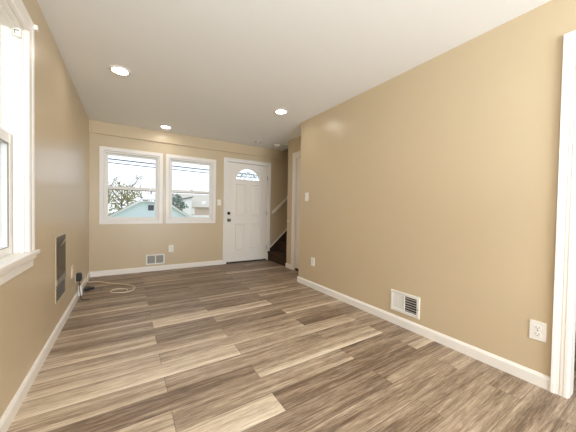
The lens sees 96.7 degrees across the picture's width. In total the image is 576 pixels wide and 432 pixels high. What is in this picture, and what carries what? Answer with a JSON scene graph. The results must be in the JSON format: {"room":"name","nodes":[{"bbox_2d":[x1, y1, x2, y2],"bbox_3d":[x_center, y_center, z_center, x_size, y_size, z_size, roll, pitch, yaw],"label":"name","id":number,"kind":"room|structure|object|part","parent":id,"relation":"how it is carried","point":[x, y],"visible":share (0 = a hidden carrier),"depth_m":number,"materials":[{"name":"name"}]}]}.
{"room":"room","nodes":[
{"label":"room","id":0,"kind":"room"},
{"bbox_2d":[0,0,88,418],"bbox_3d":[-1.167,-0.163,0.780,0.140,2.440,7.770,0,1,-32],"label":"wall","id":1,"kind":"structure","parent":0,"point":[29,313],"depth_m":1.93,"materials":[{"name":"beige paint"}]},
{"bbox_2d":[0,0,39,285],"bbox_3d":[-1.315,-0.412,1.058,0.181,1.469,1.182,0,1,-32],"label":"window","id":2,"kind":"structure","parent":1,"relation":"in","point":[17,65],"depth_m":1.44,"materials":[{"name":"white paint"}]},
{"bbox_3d":[-1.353,-0.715,1.025,0.030,0.648,0.906,0,1,-32],"label":"sash","id":3,"kind":"part","parent":2,"relation":"part of","materials":[{"name":"white plastic"}]},
{"bbox_3d":[-1.329,-0.111,1.058,0.032,0.670,0.906,0,1,-32],"label":"sash","id":4,"kind":"part","parent":2,"relation":"part of","materials":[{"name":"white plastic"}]},
{"bbox_3d":[-1.263,-0.461,1.089,0.023,1.370,1.122,0,1,-32],"label":"casing","id":5,"kind":"part","parent":2,"relation":"part of","materials":[{"name":"white paint"}]},
{"bbox_2d":[0,272,89,431],"bbox_3d":[-1.085,1.017,0.786,0.014,0.085,7.630,0,1,-32],"label":"baseboard","id":6,"kind":"structure","parent":1,"relation":"attached to","point":[12,409],"depth_m":1.59,"materials":[{"name":"white paint"}]},
{"bbox_2d":[55,233,65,303],"bbox_3d":[-2.020,0.451,2.296,0.030,0.560,0.369,0,1,-32],"label":"wall heater","id":7,"kind":"object","parent":1,"relation":"attached to","point":[60,241],"visible":1,"depth_m":2.25,"materials":[{"name":"beige paint"}]},
{"bbox_3d":[-2.026,0.357,2.289,0.012,0.360,0.356,0,1,-32],"label":"louvred panel","id":8,"kind":"part","parent":7,"relation":"part of","materials":[{"name":"brown metal"}]},
{"bbox_2d":[71,265,73,278],"bbox_3d":[-2.335,0.603,2.778,0.010,0.130,0.100,0,1,-32],"label":"wall outlet","id":9,"kind":"object","parent":1,"relation":"attached to","point":[72,266],"visible":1,"depth_m":2.77,"materials":[{"name":"beige plastic"}]},
{"bbox_2d":[78,282,82,295],"bbox_3d":[-2.480,0.871,3.061,0.038,0.155,0.067,0,1,-32],"label":"cable box","id":10,"kind":"object","parent":1,"relation":"attached to","point":[81,285],"visible":0.88,"depth_m":3.04,"materials":[{"name":"white plastic"}]},
{"bbox_2d":[75,272,88,299],"bbox_3d":[-2.409,0.827,3.008,0.130,0.331,0.080,0,1,-32],"label":"power adapter","id":11,"kind":"object","parent":1,"relation":"attached to","point":[78,276],"visible":1,"depth_m":2.97,"materials":[{"name":"black plastic"}]},
{"bbox_2d":[89,133,287,271],"bbox_3d":[-0.740,-1.481,5.512,5.600,4.900,0.140,0,1,-32],"label":"wall","id":12,"kind":"structure","parent":0,"point":[111,246],"depth_m":4.55,"materials":[{"name":"beige paint"}]},
{"bbox_2d":[99,146,162,223],"bbox_3d":[-2.620,-0.485,4.324,0.907,1.236,0.108,0,1,-32],"label":"window","id":13,"kind":"structure","parent":12,"relation":"in","point":[103,155],"depth_m":4.26,"materials":[{"name":"white paint"}]},
{"bbox_3d":[-2.630,-0.726,4.341,0.734,0.582,0.025,0,1,-32],"label":"sash","id":14,"kind":"part","parent":13,"relation":"part of","materials":[{"name":"clear glass"}]},
{"bbox_3d":[-2.623,-0.218,4.325,0.734,0.530,0.027,0,1,-32],"label":"sash","id":15,"kind":"part","parent":13,"relation":"part of","materials":[{"name":"clear glass"}]},
{"bbox_2d":[146,254,164,264],"bbox_3d":[-2.326,0.759,4.497,0.292,0.176,0.012,0,1,-32],"label":"air vent","id":16,"kind":"object","parent":12,"relation":"in","point":[151,259],"visible":1,"depth_m":4.49,"materials":[{"name":"white metal"}]},
{"bbox_2d":[147,256,154,263],"bbox_3d":[-2.383,0.759,4.463,0.116,0.136,0.008,0,1,-32],"label":"grille","id":17,"kind":"object","parent":16,"relation":"attached to","point":[150,259],"depth_m":4.46,"materials":[{"name":"grey metal"}]},
{"bbox_2d":[156,255,162,262],"bbox_3d":[-2.271,0.760,4.534,0.116,0.136,0.008,0,1,-32],"label":"grille","id":18,"kind":"object","parent":16,"relation":"attached to","point":[159,258],"depth_m":4.53,"materials":[{"name":"grey metal"}]},
{"bbox_2d":[90,260,222,276],"bbox_3d":[-2.212,0.920,4.572,2.127,0.085,0.014,0,1,-32],"label":"baseboard","id":19,"kind":"structure","parent":12,"relation":"attached to","point":[217,262],"depth_m":4.47,"materials":[{"name":"white paint"}]},
{"bbox_2d":[169,245,173,251],"bbox_3d":[-2.111,0.586,4.628,0.080,0.125,0.010,0,1,-32],"label":"wall outlet","id":20,"kind":"object","parent":12,"relation":"attached to","point":[171,247],"visible":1,"depth_m":4.63,"materials":[{"name":"white plastic"}]},
{"bbox_2d":[89,120,281,158],"bbox_3d":[-1.612,-1.379,4.868,3.440,0.188,0.030,0,1,-32],"label":"trim","id":21,"kind":"structure","parent":12,"relation":"attached to","point":[97,127],"depth_m":4.60,"materials":[{"name":"beige paint"}]},
{"bbox_2d":[165,154,215,223],"bbox_3d":[-1.819,-0.481,4.826,0.894,1.236,0.108,0,1,-32],"label":"window","id":22,"kind":"structure","parent":12,"relation":"in","point":[169,219],"depth_m":4.78,"materials":[{"name":"white paint"}]},
{"bbox_3d":[-1.827,-0.722,4.845,0.719,0.582,0.025,0,1,-32],"label":"sash","id":23,"kind":"part","parent":22,"relation":"part of","materials":[{"name":"clear glass"}]},
{"bbox_3d":[-1.820,-0.214,4.829,0.719,0.530,0.027,0,1,-32],"label":"sash","id":24,"kind":"part","parent":22,"relation":"part of","materials":[{"name":"clear glass"}]},
{"bbox_2d":[223,157,270,263],"bbox_3d":[-0.872,-0.100,5.444,1.059,2.137,0.188,0,1,-32],"label":"door","id":25,"kind":"structure","parent":12,"relation":"in","point":[246,203],"depth_m":5.40,"materials":[{"name":"white paint"}]},
{"bbox_3d":[-0.998,0.423,5.337,0.208,0.540,0.022,0,1,-32],"label":"panel","id":26,"kind":"part","parent":25,"relation":"part of","materials":[{"name":"white paint"}]},
{"bbox_3d":[-0.985,-0.344,5.321,0.208,0.655,0.022,0,1,-32],"label":"panel","id":27,"kind":"part","parent":25,"relation":"part of","materials":[{"name":"white paint"}]},
{"bbox_3d":[-0.838,-0.874,5.409,0.578,0.278,0.024,0,1,-32],"label":"fanlight frame","id":28,"kind":"part","parent":25,"relation":"part of","materials":[{"name":"clear glass"}]},
{"bbox_3d":[-0.699,0.425,5.525,0.210,0.540,0.022,0,1,-32],"label":"panel","id":29,"kind":"part","parent":25,"relation":"part of","materials":[{"name":"white paint"}]},
{"bbox_3d":[-0.685,-0.342,5.510,0.210,0.655,0.022,0,1,-32],"label":"panel","id":30,"kind":"part","parent":25,"relation":"part of","materials":[{"name":"white paint"}]},
{"bbox_2d":[272,197,286,213],"bbox_3d":[0.244,-0.686,6.021,1.428,1.301,0.094,0,1,-32],"label":"handrail","id":31,"kind":"object","parent":12,"relation":"attached to","point":[281,204],"visible":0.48,"depth_m":5.71,"materials":[{"name":"beige paint"}]},
{"bbox_2d":[7,260,575,431],"bbox_3d":[1.253,1.069,2.295,5.620,0.001,7.700,0,1,-32],"label":"floor","id":32,"kind":"structure","parent":0,"point":[250,346],"depth_m":1.74,"materials":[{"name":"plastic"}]},
{"bbox_2d":[84,286,104,290],"bbox_3d":[-2.589,0.963,3.440,0.226,0.034,0.144,0,1,-32],"label":"brick","id":33,"kind":"object","parent":32,"relation":"on","point":[87,288],"visible":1,"depth_m":3.41,"materials":[{"name":"black plastic"}]},
{"bbox_2d":[87,275,134,292],"bbox_3d":[-2.448,0.919,3.586,0.912,0.121,0.306,2,1,33],"label":"cable","id":34,"kind":"object","parent":32,"relation":"on","point":[87,275],"visible":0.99,"depth_m":3.58,"materials":[{"name":"beige plastic"}]},
{"bbox_2d":[267,229,286,265],"bbox_3d":[0.623,-0.033,5.840,2.030,2.038,0.828,0,1,-32],"label":"staircase","id":35,"kind":"structure","parent":32,"relation":"on","point":[277,253],"depth_m":5.56,"materials":[{"name":"brown wood"}]},
{"bbox_2d":[286,136,300,263],"bbox_3d":[1.345,-1.437,5.123,2.480,4.900,1.076,0,1,-32],"label":"wall","id":36,"kind":"structure","parent":0,"point":[294,145],"depth_m":4.86,"materials":[{"name":"beige paint"}]},
{"bbox_2d":[37,0,550,150],"bbox_3d":[1.307,-1.419,2.210,5.840,0.100,7.910,0,1,-32],"label":"ceiling","id":37,"kind":"structure","parent":0,"point":[219,70],"depth_m":2.17,"materials":[{"name":"white paint"}]},
{"bbox_2d":[109,65,130,75],"bbox_3d":[-1.647,-1.421,2.513,0.184,0.011,0.184,0,1,-32],"label":"recessed light","id":38,"kind":"object","parent":37,"relation":"in","point":[119,70],"visible":1,"depth_m":2.50,"materials":[{"name":"white paint"}]},
{"bbox_2d":[112,67,127,73],"bbox_3d":[-1.647,-1.421,2.513,0.132,0.006,0.132,0,1,-32],"label":"diffuser","id":39,"kind":"object","parent":38,"relation":"attached to","point":[117,70],"depth_m":2.50,"materials":[{"name":"white plastic"}]},
{"bbox_2d":[160,125,171,128],"bbox_3d":[-2.011,-1.462,4.225,0.184,0.011,0.184,0,1,-32],"label":"recessed light","id":40,"kind":"object","parent":37,"relation":"in","point":[161,126],"visible":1,"depth_m":4.22,"materials":[{"name":"white paint"}]},
{"bbox_2d":[274,109,287,114],"bbox_3d":[-0.095,-1.413,3.480,0.184,0.011,0.184,0,1,-32],"label":"recessed light","id":41,"kind":"object","parent":37,"relation":"in","point":[277,111],"visible":1,"depth_m":3.46,"materials":[{"name":"white paint"}]},
{"bbox_2d":[291,151,300,270],"bbox_3d":[0.332,-0.074,4.479,0.130,2.165,0.793,0,1,-32],"label":"door","id":42,"kind":"structure","parent":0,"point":[297,155],"depth_m":4.70,"materials":[{"name":"white paint"}]},
{"bbox_2d":[298,0,575,376],"bbox_3d":[1.889,-0.125,1.561,0.372,2.440,5.844,0,1,-32],"label":"wall","id":43,"kind":"structure","parent":0,"point":[436,182],"depth_m":2.05,"materials":[{"name":"beige paint"}]},
{"bbox_2d":[311,257,314,265],"bbox_3d":[0.350,0.651,3.650,0.010,0.120,0.080,0,1,-32],"label":"wall outlet","id":44,"kind":"object","parent":43,"relation":"attached to","point":[312,258],"visible":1,"depth_m":3.65,"materials":[{"name":"white plastic"}]},
{"bbox_2d":[390,289,419,318],"bbox_3d":[1.104,0.833,2.437,0.020,0.198,0.298,0,1,-32],"label":"air vent","id":45,"kind":"object","parent":43,"relation":"in","point":[407,304],"visible":1,"depth_m":2.43,"materials":[{"name":"white metal"}]},
{"bbox_2d":[297,276,549,390],"bbox_3d":[1.859,1.052,1.587,0.386,0.085,5.858,0,1,-32],"label":"baseboard","id":46,"kind":"structure","parent":43,"relation":"attached to","point":[536,378],"depth_m":2.10,"materials":[{"name":"white paint"}]},
{"bbox_2d":[529,319,546,342],"bbox_3d":[1.606,0.738,1.648,0.010,0.122,0.080,0,1,-32],"label":"wall outlet","id":47,"kind":"object","parent":43,"relation":"attached to","point":[537,330],"visible":1,"depth_m":1.65,"materials":[{"name":"white plastic"}]},
{"bbox_2d":[534,325,540,330],"bbox_3d":[1.604,0.718,1.646,0.004,0.028,0.034,0,1,-32],"label":"receptacle","id":48,"kind":"object","parent":47,"relation":"attached to","point":[536,327],"depth_m":1.65,"materials":[{"name":"grey plastic"}]},
{"bbox_2d":[534,331,540,336],"bbox_3d":[1.603,0.759,1.647,0.004,0.028,0.034,0,1,-32],"label":"receptacle","id":49,"kind":"object","parent":47,"relation":"attached to","point":[536,333],"depth_m":1.65,"materials":[{"name":"grey plastic"}]},
{"bbox_2d":[550,30,575,398],"bbox_3d":[1.948,0.011,1.189,0.120,2.185,0.966,0,1,-32],"label":"door frame","id":50,"kind":"structure","parent":43,"relation":"in","point":[564,300],"depth_m":1.54,"materials":[{"name":"white paint"}]},
{"label":"outside","id":51,"kind":"structure","parent":0,"visible":0},
{"bbox_3d":[-13.235,1.102,38.965,140.000,0.350,160.000,0,1,-32],"label":"ground","id":52,"kind":"structure","parent":51,"visible":0},
{"bbox_2d":[108,173,143,212],"bbox_3d":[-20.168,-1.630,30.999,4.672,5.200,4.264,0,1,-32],"label":"leafy tree","id":53,"kind":"object","parent":52,"relation":"on","point":[126,192],"visible":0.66,"depth_m":30.65,"materials":[{"name":"green plant"}]},
{"bbox_2d":[138,187,154,200],"bbox_3d":[-21.287,-1.874,38.449,3.239,5.348,3.096,1,1,3],"label":"bare tree","id":54,"kind":"object","parent":52,"relation":"on","point":[140,187],"visible":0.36,"depth_m":38.08,"materials":[{"name":"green plant"}]},
{"bbox_2d":[108,194,189,216],"bbox_3d":[-14.028,-0.483,25.843,6.400,3.320,7.300,0,1,-32],"label":"garage","id":55,"kind":"structure","parent":52,"relation":"on","point":[139,208],"depth_m":22.63,"materials":[{"name":"white"}]},
{"bbox_2d":[148,205,153,210],"bbox_3d":[-12.277,-0.734,22.960,0.460,0.480,0.030,0,1,-32],"label":"gable vent","id":56,"kind":"object","parent":55,"relation":"attached to","point":[150,207],"depth_m":22.96,"materials":[{"name":"grey"}]},
{"bbox_2d":[172,194,188,210],"bbox_3d":[-14.486,-0.909,32.569,3.443,3.893,2.959,0,1,-32],"label":"leafy tree","id":57,"kind":"object","parent":52,"relation":"on","point":[177,197],"visible":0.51,"depth_m":32.39,"materials":[{"name":"green plant"}]},
{"bbox_2d":[172,193,208,216],"bbox_3d":[-13.485,-1.348,42.393,11.400,4.400,10.600,0,1,-32],"label":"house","id":58,"kind":"structure","parent":52,"relation":"on","point":[198,205],"depth_m":39.03,"materials":[{"name":"grey"}]},
{"bbox_3d":[-13.391,-1.821,15.162,0.478,6.450,0.260,0,1,-32],"label":"utility pole","id":59,"kind":"object","parent":52,"relation":"on","visible":0},
{"bbox_2d":[108,158,256,175],"bbox_3d":[-3.604,-3.550,21.244,22.551,0.274,0.080,0,1,-32],"label":"power line","id":60,"kind":"object","parent":59,"relation":"attached to","point":[108,158],"visible":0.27,"depth_m":17.71,"materials":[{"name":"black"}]},
{"bbox_2d":[108,160,256,176],"bbox_3d":[-3.606,-3.431,21.247,22.550,0.224,0.024,0,1,-32],"label":"power line","id":61,"kind":"object","parent":59,"relation":"attached to","point":[108,160],"visible":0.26,"depth_m":17.66,"materials":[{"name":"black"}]},
{"bbox_2d":[108,162,258,178],"bbox_3d":[-3.608,-3.313,21.249,22.551,0.256,0.060,0,1,-32],"label":"power line","id":62,"kind":"object","parent":59,"relation":"attached to","point":[108,162],"visible":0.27,"depth_m":17.70,"materials":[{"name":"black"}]}
]}

